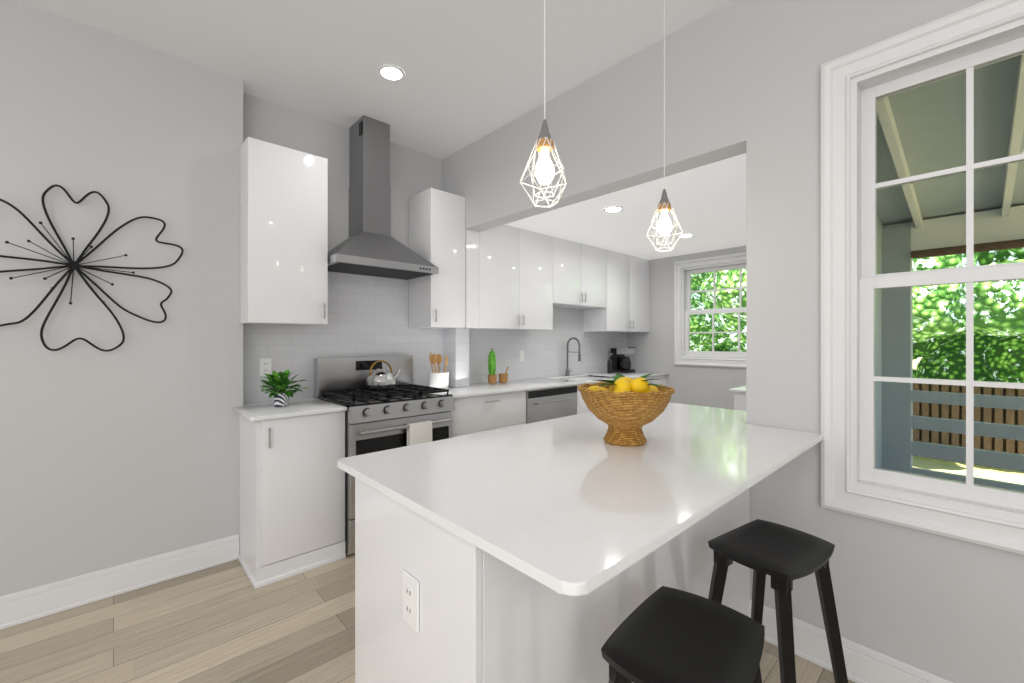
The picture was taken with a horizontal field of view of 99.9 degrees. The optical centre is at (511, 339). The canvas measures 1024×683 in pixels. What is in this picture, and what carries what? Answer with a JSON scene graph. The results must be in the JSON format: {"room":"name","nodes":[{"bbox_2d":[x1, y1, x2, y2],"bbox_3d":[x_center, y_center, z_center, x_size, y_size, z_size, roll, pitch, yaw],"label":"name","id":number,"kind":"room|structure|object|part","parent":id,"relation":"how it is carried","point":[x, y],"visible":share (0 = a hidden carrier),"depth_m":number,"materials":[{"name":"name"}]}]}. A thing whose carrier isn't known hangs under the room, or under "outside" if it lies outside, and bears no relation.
{"room":"kitchen","nodes":[
{"label":"kitchen","id":0,"kind":"room"},
{"bbox_2d":[0,0,242,595],"bbox_3d":[-3.208,-0.131,1.391,3.982,2.915,0.299,0,0,-43],"label":"wall","id":1,"kind":"structure","parent":0,"point":[127,453],"depth_m":2.24,"materials":[{"name":"grey paint"}]},
{"bbox_2d":[0,184,183,351],"bbox_3d":[-2.138,-0.345,2.119,0.834,0.811,0.086,0,0,-43],"label":"art","id":2,"kind":"object","parent":1,"relation":"attached to","point":[72,265],"visible":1,"depth_m":2.12,"materials":[{"name":"black metal"}]},
{"bbox_2d":[0,534,953,682],"bbox_3d":[0.592,1.253,0.583,8.460,0.148,6.051,0,0,-43],"label":"baseboard","id":3,"kind":"structure","parent":1,"relation":"attached to","point":[863,664],"depth_m":2.05,"materials":[{"name":"white wood"}]},
{"bbox_2d":[243,93,441,251],"bbox_3d":[-0.104,-0.131,4.367,4.618,2.915,0.150,0,0,-43],"label":"wall","id":4,"kind":"structure","parent":0,"point":[412,172],"depth_m":3.17,"materials":[{"name":"grey paint"}]},
{"bbox_2d":[328,115,437,279],"bbox_3d":[-0.981,-1.038,3.127,0.758,1.096,0.456,0,0,-43],"label":"range hood","id":5,"kind":"object","parent":4,"relation":"attached to","point":[370,249],"visible":0.94,"depth_m":3.09,"materials":[{"name":"silver metal"}]},
{"bbox_2d":[243,272,626,402],"bbox_3d":[-0.101,0.385,4.262,4.477,1.885,0.008,0,0,-43],"label":"backsplash","id":6,"kind":"structure","parent":4,"relation":"attached to","point":[368,315],"depth_m":3.45,"materials":[{"name":"white tile"}]},
{"bbox_2d":[259,358,271,375],"bbox_3d":[-1.626,0.179,2.837,0.070,0.113,0.009,0,0,-43],"label":"outlet","id":7,"kind":"object","parent":6,"relation":"attached to","point":[265,365],"depth_m":2.83,"materials":[{"name":"plastic"}]},
{"bbox_2d":[519,350,523,361],"bbox_3d":[0.095,0.167,4.431,0.057,0.115,0.009,0,0,-43],"label":"outlet","id":8,"kind":"object","parent":6,"relation":"attached to","point":[521,352],"depth_m":4.43,"materials":[{"name":"plastic"}]},
{"bbox_2d":[240,137,649,331],"bbox_3d":[0.022,-0.635,4.115,4.491,1.073,0.370,0,0,-43],"label":"upper cabinet","id":9,"kind":"object","parent":4,"relation":"attached to","point":[503,277],"visible":0.97,"depth_m":3.42,"materials":[{"name":"white wood"}]},
{"bbox_2d":[17,0,731,158],"bbox_3d":[-0.533,-1.628,-0.256,5.670,0.080,6.350,0,0,-43],"label":"ceiling","id":10,"kind":"structure","parent":0,"point":[471,68],"depth_m":2.31,"materials":[{"name":"grey paint"}]},
{"bbox_2d":[378,65,403,81],"bbox_3d":[-0.717,-1.584,2.559,0.150,0.006,0.150,0,0,-43],"label":"recessed light","id":11,"kind":"object","parent":10,"relation":"in","point":[388,72],"visible":1,"depth_m":2.56,"materials":[{"name":"white"}]},
{"bbox_2d":[520,0,566,206],"bbox_3d":[0.105,-1.002,1.314,0.150,1.170,0.144,0,0,-43],"label":"pendant light","id":12,"kind":"object","parent":10,"relation":"hanging from","point":[544,174],"visible":1,"depth_m":1.30,"materials":[{"name":"white metal"}]},
{"bbox_2d":[646,0,682,250],"bbox_3d":[0.641,-0.985,1.825,0.148,1.205,0.148,0,0,-43],"label":"pendant light","id":13,"kind":"object","parent":10,"relation":"hanging from","point":[664,226],"visible":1,"depth_m":1.81,"materials":[{"name":"white metal"}]},
{"bbox_2d":[0,553,854,682],"bbox_3d":[0.541,1.357,0.740,8.600,0.060,6.350,0,0,-43],"label":"floor","id":14,"kind":"structure","parent":0,"point":[209,625],"depth_m":1.92,"materials":[{"name":"brown wood"}]},
{"bbox_2d":[314,355,454,554],"bbox_3d":[-0.890,0.727,3.043,0.748,1.200,0.704,0,0,-43],"label":"range","id":15,"kind":"object","parent":14,"relation":"on","point":[408,413],"visible":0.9,"depth_m":2.86,"materials":[{"name":"silver metal"}]},
{"bbox_2d":[366,360,400,389],"bbox_3d":[-0.942,0.251,3.126,0.232,0.207,0.212,0,0,-3],"label":"kettle","id":16,"kind":"object","parent":15,"relation":"on","point":[379,379],"visible":1,"depth_m":3.06,"materials":[{"name":"silver metal"}]},
{"bbox_2d":[233,337,668,588],"bbox_3d":[0.095,0.649,4.008,4.530,1.356,0.626,0,0,-43],"label":"base cabinet","id":17,"kind":"object","parent":14,"relation":"on","point":[292,484],"visible":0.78,"depth_m":2.52,"materials":[{"name":"white wood"}]},
{"bbox_2d":[259,369,308,406],"bbox_3d":[-1.407,0.295,2.652,0.285,0.221,0.328,0,0,-43],"label":"plant pot","id":18,"kind":"object","parent":17,"relation":"on","point":[280,397],"visible":1,"depth_m":2.61,"materials":[{"name":"green plant"}]},
{"bbox_2d":[428,352,448,390],"bbox_3d":[-0.598,0.253,3.508,0.172,0.304,0.172,0,0,-43],"label":"utensil crock","id":19,"kind":"object","parent":17,"relation":"on","point":[438,379],"visible":0.91,"depth_m":3.45,"materials":[{"name":"white ceramic"}]},
{"bbox_2d":[488,348,496,383],"bbox_3d":[-0.183,0.241,3.987,0.089,0.328,0.088,0,0,-43],"label":"cactus pot","id":20,"kind":"object","parent":17,"relation":"on","point":[492,377],"visible":1,"depth_m":3.96,"materials":[{"name":"green plant"}]},
{"bbox_2d":[499,367,508,382],"bbox_3d":[-0.081,0.331,4.054,0.091,0.149,0.091,0,0,20],"label":"mortar","id":21,"kind":"object","parent":17,"relation":"on","point":[503,377],"visible":1,"depth_m":4.02,"materials":[{"name":"brown wood"}]},
{"bbox_2d":[607,353,612,372],"bbox_3d":[1.200,0.285,5.268,0.068,0.240,0.067,0,0,-2],"label":"soap bottle","id":22,"kind":"object","parent":17,"relation":"on","point":[609,363],"visible":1,"depth_m":5.25,"materials":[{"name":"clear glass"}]},
{"bbox_2d":[611,347,634,372],"bbox_3d":[1.389,0.245,5.401,0.212,0.320,0.242,0,0,-43],"label":"coffee maker","id":23,"kind":"object","parent":17,"relation":"on","point":[621,363],"visible":0.97,"depth_m":5.35,"materials":[{"name":"black plastic"}]},
{"bbox_2d":[337,402,822,682],"bbox_3d":[0.492,0.855,1.692,1.979,0.944,0.975,0,0,-43],"label":"peninsula","id":24,"kind":"object","parent":14,"relation":"on","point":[526,546],"visible":0.8,"depth_m":1.12,"materials":[{"name":"stone"}]},
{"bbox_2d":[402,570,418,632],"bbox_3d":[-0.253,0.647,1.067,0.008,0.124,0.076,0,0,-43],"label":"peninsula outlet","id":25,"kind":"object","parent":24,"relation":"attached to","point":[410,585],"visible":1,"depth_m":1.06,"materials":[{"name":"plastic"}]},
{"bbox_2d":[578,373,674,446],"bbox_3d":[0.423,0.254,1.611,0.351,0.255,0.351,0,0,-43],"label":"basket","id":26,"kind":"object","parent":24,"relation":"on","point":[625,404],"visible":1,"depth_m":1.52,"materials":[{"name":"brown wicker"}]},
{"bbox_2d":[601,586,764,682],"bbox_3d":[0.387,0.995,0.958,0.354,0.669,0.424,0,0,42],"label":"stool","id":27,"kind":"object","parent":14,"relation":"on","point":[674,635],"visible":1,"depth_m":0.94,"materials":[{"name":"black wood"}]},
{"bbox_2d":[729,386,745,410],"bbox_3d":[2.508,0.867,3.763,1.315,0.920,0.676,0,0,-43],"label":"base cabinet","id":28,"kind":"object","parent":14,"relation":"on","point":[739,400],"depth_m":3.52,"materials":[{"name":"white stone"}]},
{"bbox_2d":[708,519,847,682],"bbox_3d":[0.843,0.995,1.401,0.424,0.669,0.354,0,0,-34],"label":"stool","id":29,"kind":"object","parent":14,"relation":"on","point":[786,554],"visible":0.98,"depth_m":1.37,"materials":[{"name":"black wood"}]},
{"bbox_2d":[443,328,468,386],"bbox_3d":[-0.493,-0.255,3.769,0.142,1.317,0.200,0,0,-43],"label":"pilaster","id":30,"kind":"object","parent":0,"point":[455,340],"depth_m":3.70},
{"bbox_2d":[504,153,745,259],"bbox_3d":[1.399,-1.348,3.987,2.930,0.640,2.750,0,0,-43],"label":"ceiling","id":31,"kind":"structure","parent":0,"point":[708,202],"depth_m":3.62,"materials":[{"name":"white paint"}]},
{"bbox_2d":[604,206,622,212],"bbox_3d":[0.797,-1.024,3.382,0.150,0.006,0.150,0,0,-43],"label":"recessed light","id":32,"kind":"object","parent":31,"relation":"in","point":[612,209],"visible":1,"depth_m":3.38,"materials":[{"name":"white"}]},
{"bbox_2d":[677,234,693,237],"bbox_3d":[1.710,-1.024,4.245,0.150,0.006,0.150,0,0,-43],"label":"recessed light","id":33,"kind":"object","parent":31,"relation":"in","point":[683,235],"visible":0.88,"depth_m":4.24,"materials":[{"name":"white"}]},
{"bbox_2d":[627,246,745,409],"bbox_3d":[2.422,-0.131,4.935,0.140,2.915,2.750,0,0,-43],"label":"wall","id":34,"kind":"structure","parent":0,"point":[707,386],"depth_m":5.32,"materials":[{"name":"grey paint"}]},
{"bbox_2d":[674,252,745,367],"bbox_3d":[2.435,-0.323,4.899,0.169,1.260,1.160,0,0,-43],"label":"window","id":35,"kind":"structure","parent":34,"relation":"in","point":[681,268],"depth_m":5.06,"materials":[{"name":"white"}]},
{"bbox_3d":[2.451,-0.328,4.914,0.070,1.030,0.940,0,0,-43],"label":"far window sash","id":36,"kind":"part","parent":35,"relation":"part of","materials":[{"name":"white wood"}]},
{"bbox_2d":[442,0,1023,682],"bbox_3d":[1.544,-0.131,1.566,0.146,2.915,6.200,0,0,-43],"label":"wall","id":37,"kind":"structure","parent":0,"point":[744,76],"depth_m":1.86,"materials":[{"name":"grey paint"}]},
{"bbox_2d":[821,0,1023,554],"bbox_3d":[1.677,-0.219,1.401,0.175,1.792,1.081,0,0,-43],"label":"window","id":38,"kind":"structure","parent":37,"relation":"in","point":[986,24],"depth_m":1.65,"materials":[{"name":"white wood"}]},
{"bbox_3d":[1.693,-0.224,1.416,0.073,1.558,0.857,0,0,-43],"label":"near window sash","id":39,"kind":"part","parent":38,"relation":"part of","materials":[{"name":"white wood"}]},
{"label":"outside","id":40,"kind":"structure","parent":0,"visible":0},
{"bbox_2d":[913,357,1023,475],"bbox_3d":[11.006,1.827,10.192,90.000,0.100,80.000,0,0,-43],"label":"ground","id":41,"kind":"structure","parent":40,"point":[915,362],"depth_m":6.13,"materials":[{"name":"green plant"}]},
{"bbox_2d":[690,248,1023,484],"bbox_3d":[10.598,-2.731,6.356,12.990,9.017,22.926,0,0,-43],"label":"garden","id":42,"kind":"object","parent":41,"relation":"on","point":[939,311],"visible":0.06,"depth_m":6.02,"materials":[{"name":"green plant"}]},
{"bbox_2d":[875,54,1023,491],"bbox_3d":[4.046,0.142,1.430,3.320,3.270,4.600,0,0,-43],"label":"porch","id":43,"kind":"object","parent":41,"relation":"on","point":[922,129],"visible":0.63,"depth_m":3.45,"materials":[{"name":"paint"}]}
]}

